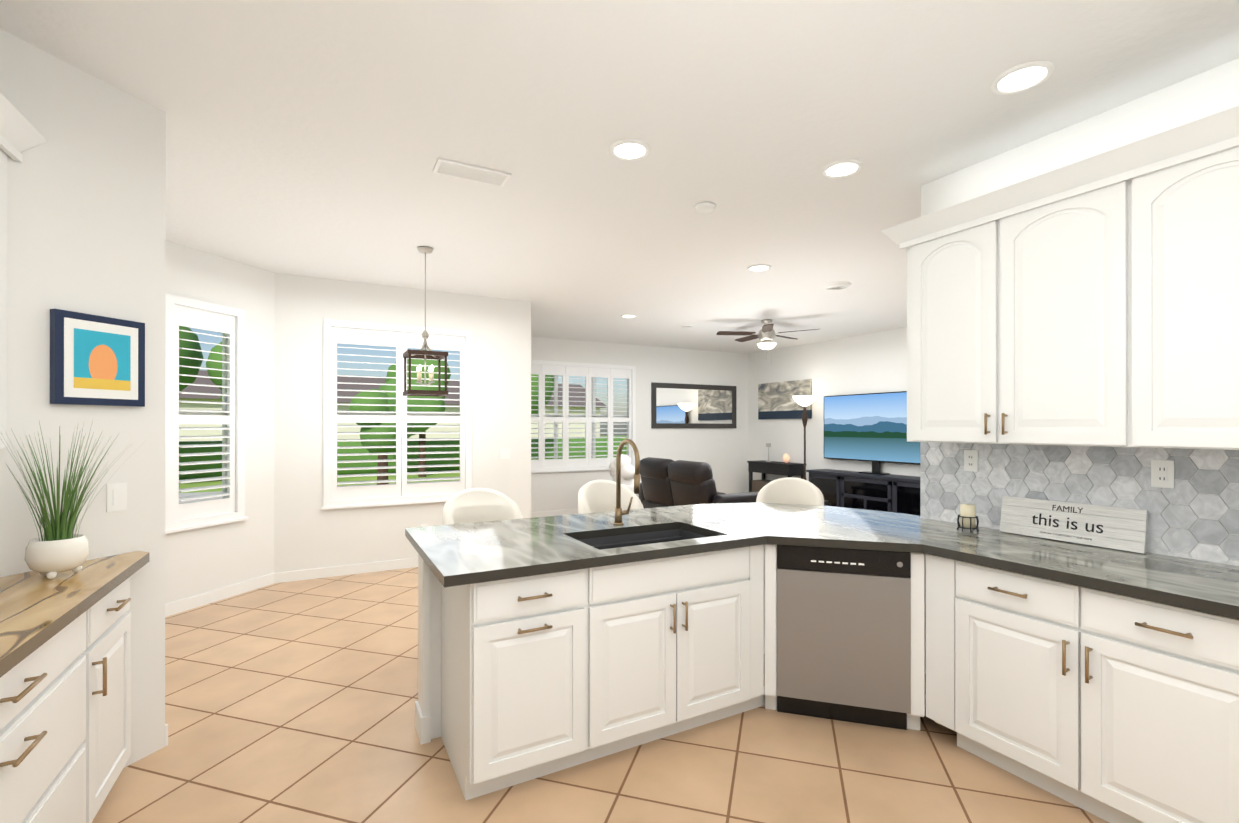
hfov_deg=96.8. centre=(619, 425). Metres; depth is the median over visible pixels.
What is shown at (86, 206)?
wall
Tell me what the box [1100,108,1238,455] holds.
upper cabinet
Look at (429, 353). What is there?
pendant lantern
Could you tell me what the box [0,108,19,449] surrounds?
upper cabinet
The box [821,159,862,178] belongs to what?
recessed light
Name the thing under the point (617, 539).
sink
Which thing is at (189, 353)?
tree
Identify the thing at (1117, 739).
base cabinet
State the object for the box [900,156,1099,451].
upper cabinet
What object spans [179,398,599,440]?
house
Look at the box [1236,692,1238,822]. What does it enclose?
base cabinet
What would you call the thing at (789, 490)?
stool
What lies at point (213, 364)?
tree
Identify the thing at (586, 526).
countertop
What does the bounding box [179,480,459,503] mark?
road
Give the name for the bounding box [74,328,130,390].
art
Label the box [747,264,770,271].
recessed light
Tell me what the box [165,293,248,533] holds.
window shutter
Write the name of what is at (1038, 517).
family sign
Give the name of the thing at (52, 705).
base cabinet
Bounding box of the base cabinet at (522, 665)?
[436,568,607,800]
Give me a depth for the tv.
8.32 m
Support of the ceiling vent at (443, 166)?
in the ceiling
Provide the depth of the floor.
2.42 m
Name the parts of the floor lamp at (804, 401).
lamp shade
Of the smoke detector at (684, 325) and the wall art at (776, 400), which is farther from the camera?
the wall art at (776, 400)
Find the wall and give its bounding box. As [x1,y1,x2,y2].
[0,28,1238,767]
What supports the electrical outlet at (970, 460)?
attached to the wall
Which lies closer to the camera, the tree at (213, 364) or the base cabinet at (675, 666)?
the base cabinet at (675, 666)
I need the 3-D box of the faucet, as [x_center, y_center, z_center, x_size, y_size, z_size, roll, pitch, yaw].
[0.062,0.308,2.973,0.111,0.477,0.253,0,0,-28]
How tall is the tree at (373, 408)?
1.483 m
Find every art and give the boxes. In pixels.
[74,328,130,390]
[758,379,811,418]
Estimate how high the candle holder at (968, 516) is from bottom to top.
0.135 m
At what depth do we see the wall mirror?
10.24 m
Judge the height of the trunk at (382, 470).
1.350 m
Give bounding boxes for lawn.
[179,436,626,492]
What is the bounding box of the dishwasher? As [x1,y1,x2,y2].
[777,545,910,729]
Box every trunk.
[377,455,388,484]
[418,431,425,476]
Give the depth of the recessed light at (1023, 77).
2.25 m
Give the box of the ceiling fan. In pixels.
[716,319,817,349]
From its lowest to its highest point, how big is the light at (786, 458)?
0.165 m
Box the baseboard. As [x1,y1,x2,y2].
[165,509,577,745]
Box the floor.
[92,567,1108,822]
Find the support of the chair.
on the floor
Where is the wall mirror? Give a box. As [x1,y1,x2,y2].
[651,382,735,427]
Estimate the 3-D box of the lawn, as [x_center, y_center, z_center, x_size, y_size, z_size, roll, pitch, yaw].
[-7.647,1.754,24.147,130.000,0.080,130.000,0,0,-28]
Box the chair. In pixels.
[609,454,640,497]
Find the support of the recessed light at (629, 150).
in the ceiling
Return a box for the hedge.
[179,438,625,480]
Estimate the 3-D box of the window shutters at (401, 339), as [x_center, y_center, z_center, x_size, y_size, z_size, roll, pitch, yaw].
[-2.265,-0.114,5.706,1.460,1.842,0.170,0,0,-28]
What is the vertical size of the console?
0.815 m
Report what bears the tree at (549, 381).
attached to the trunk
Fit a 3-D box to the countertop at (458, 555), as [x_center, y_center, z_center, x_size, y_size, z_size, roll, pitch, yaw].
[-0.587,0.567,2.624,0.685,0.040,1.070,0,0,-28]
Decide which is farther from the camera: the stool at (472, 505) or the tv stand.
the tv stand
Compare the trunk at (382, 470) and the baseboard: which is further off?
the trunk at (382, 470)
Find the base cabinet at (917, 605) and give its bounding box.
[912,596,923,729]
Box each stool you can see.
[443,488,522,524]
[578,480,643,513]
[756,477,823,505]
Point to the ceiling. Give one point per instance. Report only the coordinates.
(312, 138)
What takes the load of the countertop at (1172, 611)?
on the base cabinet at (1117, 739)
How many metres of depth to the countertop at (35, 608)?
1.75 m
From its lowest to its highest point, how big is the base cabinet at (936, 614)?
0.880 m
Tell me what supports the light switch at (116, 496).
attached to the wall
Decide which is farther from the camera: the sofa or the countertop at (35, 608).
the sofa
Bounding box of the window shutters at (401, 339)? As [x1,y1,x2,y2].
[321,319,471,509]
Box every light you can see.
[609,139,649,160]
[621,314,636,317]
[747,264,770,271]
[783,454,789,462]
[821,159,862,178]
[991,60,1054,94]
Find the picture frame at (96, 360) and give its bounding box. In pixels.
[50,309,144,406]
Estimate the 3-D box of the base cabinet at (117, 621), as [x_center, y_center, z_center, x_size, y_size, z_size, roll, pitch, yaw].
[-2.180,1.026,1.916,0.630,0.880,0.492,0,0,-28]
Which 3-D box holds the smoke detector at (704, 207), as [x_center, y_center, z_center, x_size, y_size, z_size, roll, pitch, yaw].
[0.559,-1.415,3.581,0.136,0.034,0.136,0,0,-28]
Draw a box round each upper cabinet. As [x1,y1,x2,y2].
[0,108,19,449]
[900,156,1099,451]
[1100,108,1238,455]
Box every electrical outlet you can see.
[964,450,977,471]
[1151,460,1173,487]
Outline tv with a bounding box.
[824,391,920,474]
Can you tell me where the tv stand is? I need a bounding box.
[806,469,919,515]
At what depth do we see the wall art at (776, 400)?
10.01 m
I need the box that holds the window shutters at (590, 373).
[531,360,635,472]
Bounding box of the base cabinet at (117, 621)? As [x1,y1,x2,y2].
[104,580,130,799]
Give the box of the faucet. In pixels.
[613,439,639,524]
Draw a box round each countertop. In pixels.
[0,551,148,679]
[405,518,611,587]
[528,508,743,563]
[636,502,1238,691]
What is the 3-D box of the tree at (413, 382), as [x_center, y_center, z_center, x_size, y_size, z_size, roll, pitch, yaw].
[-6.908,-1.105,18.410,2.337,2.939,2.284,0,0,-28]
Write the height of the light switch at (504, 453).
0.116 m
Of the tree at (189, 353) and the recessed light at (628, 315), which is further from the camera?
the tree at (189, 353)
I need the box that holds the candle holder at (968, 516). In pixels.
[957,504,978,531]
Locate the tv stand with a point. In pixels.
(875, 492)
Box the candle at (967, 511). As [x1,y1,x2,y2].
[960,504,975,527]
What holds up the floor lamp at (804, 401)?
on the floor
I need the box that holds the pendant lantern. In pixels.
[403,246,447,396]
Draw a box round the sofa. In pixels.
[639,457,758,508]
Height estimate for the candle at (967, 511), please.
0.115 m
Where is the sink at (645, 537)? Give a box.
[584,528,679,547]
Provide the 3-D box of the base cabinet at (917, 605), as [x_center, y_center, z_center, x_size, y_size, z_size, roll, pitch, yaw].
[1.477,1.027,2.849,0.447,0.880,0.447,0,0,-28]
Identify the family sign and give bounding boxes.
[1000,496,1147,553]
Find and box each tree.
[179,326,203,390]
[206,341,221,401]
[349,389,414,452]
[378,350,450,435]
[531,374,553,413]
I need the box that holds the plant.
[1,421,126,579]
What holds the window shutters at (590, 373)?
in the wall
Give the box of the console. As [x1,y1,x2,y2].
[747,460,803,491]
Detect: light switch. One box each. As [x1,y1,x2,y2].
[106,483,126,511]
[500,449,509,458]
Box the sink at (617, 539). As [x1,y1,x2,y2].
[579,529,706,549]
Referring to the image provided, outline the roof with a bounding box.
[179,370,606,407]
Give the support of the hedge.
on the lawn
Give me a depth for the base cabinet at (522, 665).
2.21 m
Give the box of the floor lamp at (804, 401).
[792,395,816,479]
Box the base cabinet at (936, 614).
[924,600,947,727]
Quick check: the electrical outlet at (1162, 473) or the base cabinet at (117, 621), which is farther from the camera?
the electrical outlet at (1162, 473)
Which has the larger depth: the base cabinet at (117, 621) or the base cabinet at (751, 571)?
the base cabinet at (751, 571)
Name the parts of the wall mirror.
glass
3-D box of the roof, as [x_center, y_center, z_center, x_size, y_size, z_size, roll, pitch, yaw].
[-21.073,-2.588,38.497,41.000,2.200,13.000,0,0,-28]
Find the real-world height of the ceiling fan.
0.599 m
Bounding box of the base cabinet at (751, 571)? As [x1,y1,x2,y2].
[732,548,791,709]
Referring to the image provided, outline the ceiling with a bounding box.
[0,0,1238,353]
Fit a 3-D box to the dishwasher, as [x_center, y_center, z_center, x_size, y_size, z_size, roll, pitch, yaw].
[1.146,1.030,2.897,0.785,0.872,0.785,0,0,-28]
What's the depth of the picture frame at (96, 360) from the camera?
2.23 m
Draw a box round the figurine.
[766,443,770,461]
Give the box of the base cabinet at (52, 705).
[0,600,103,822]
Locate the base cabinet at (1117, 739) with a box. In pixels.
[948,608,1235,822]
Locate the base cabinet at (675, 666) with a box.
[608,588,755,754]
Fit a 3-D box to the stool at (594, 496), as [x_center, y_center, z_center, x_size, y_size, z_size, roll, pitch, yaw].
[-0.058,0.938,3.983,0.489,1.060,0.470,0,0,-28]
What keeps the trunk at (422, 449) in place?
on the lawn
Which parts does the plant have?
pot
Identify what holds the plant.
on the countertop at (35, 608)
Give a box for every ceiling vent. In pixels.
[433,157,510,186]
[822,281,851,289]
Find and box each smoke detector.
[676,323,695,327]
[695,202,715,213]

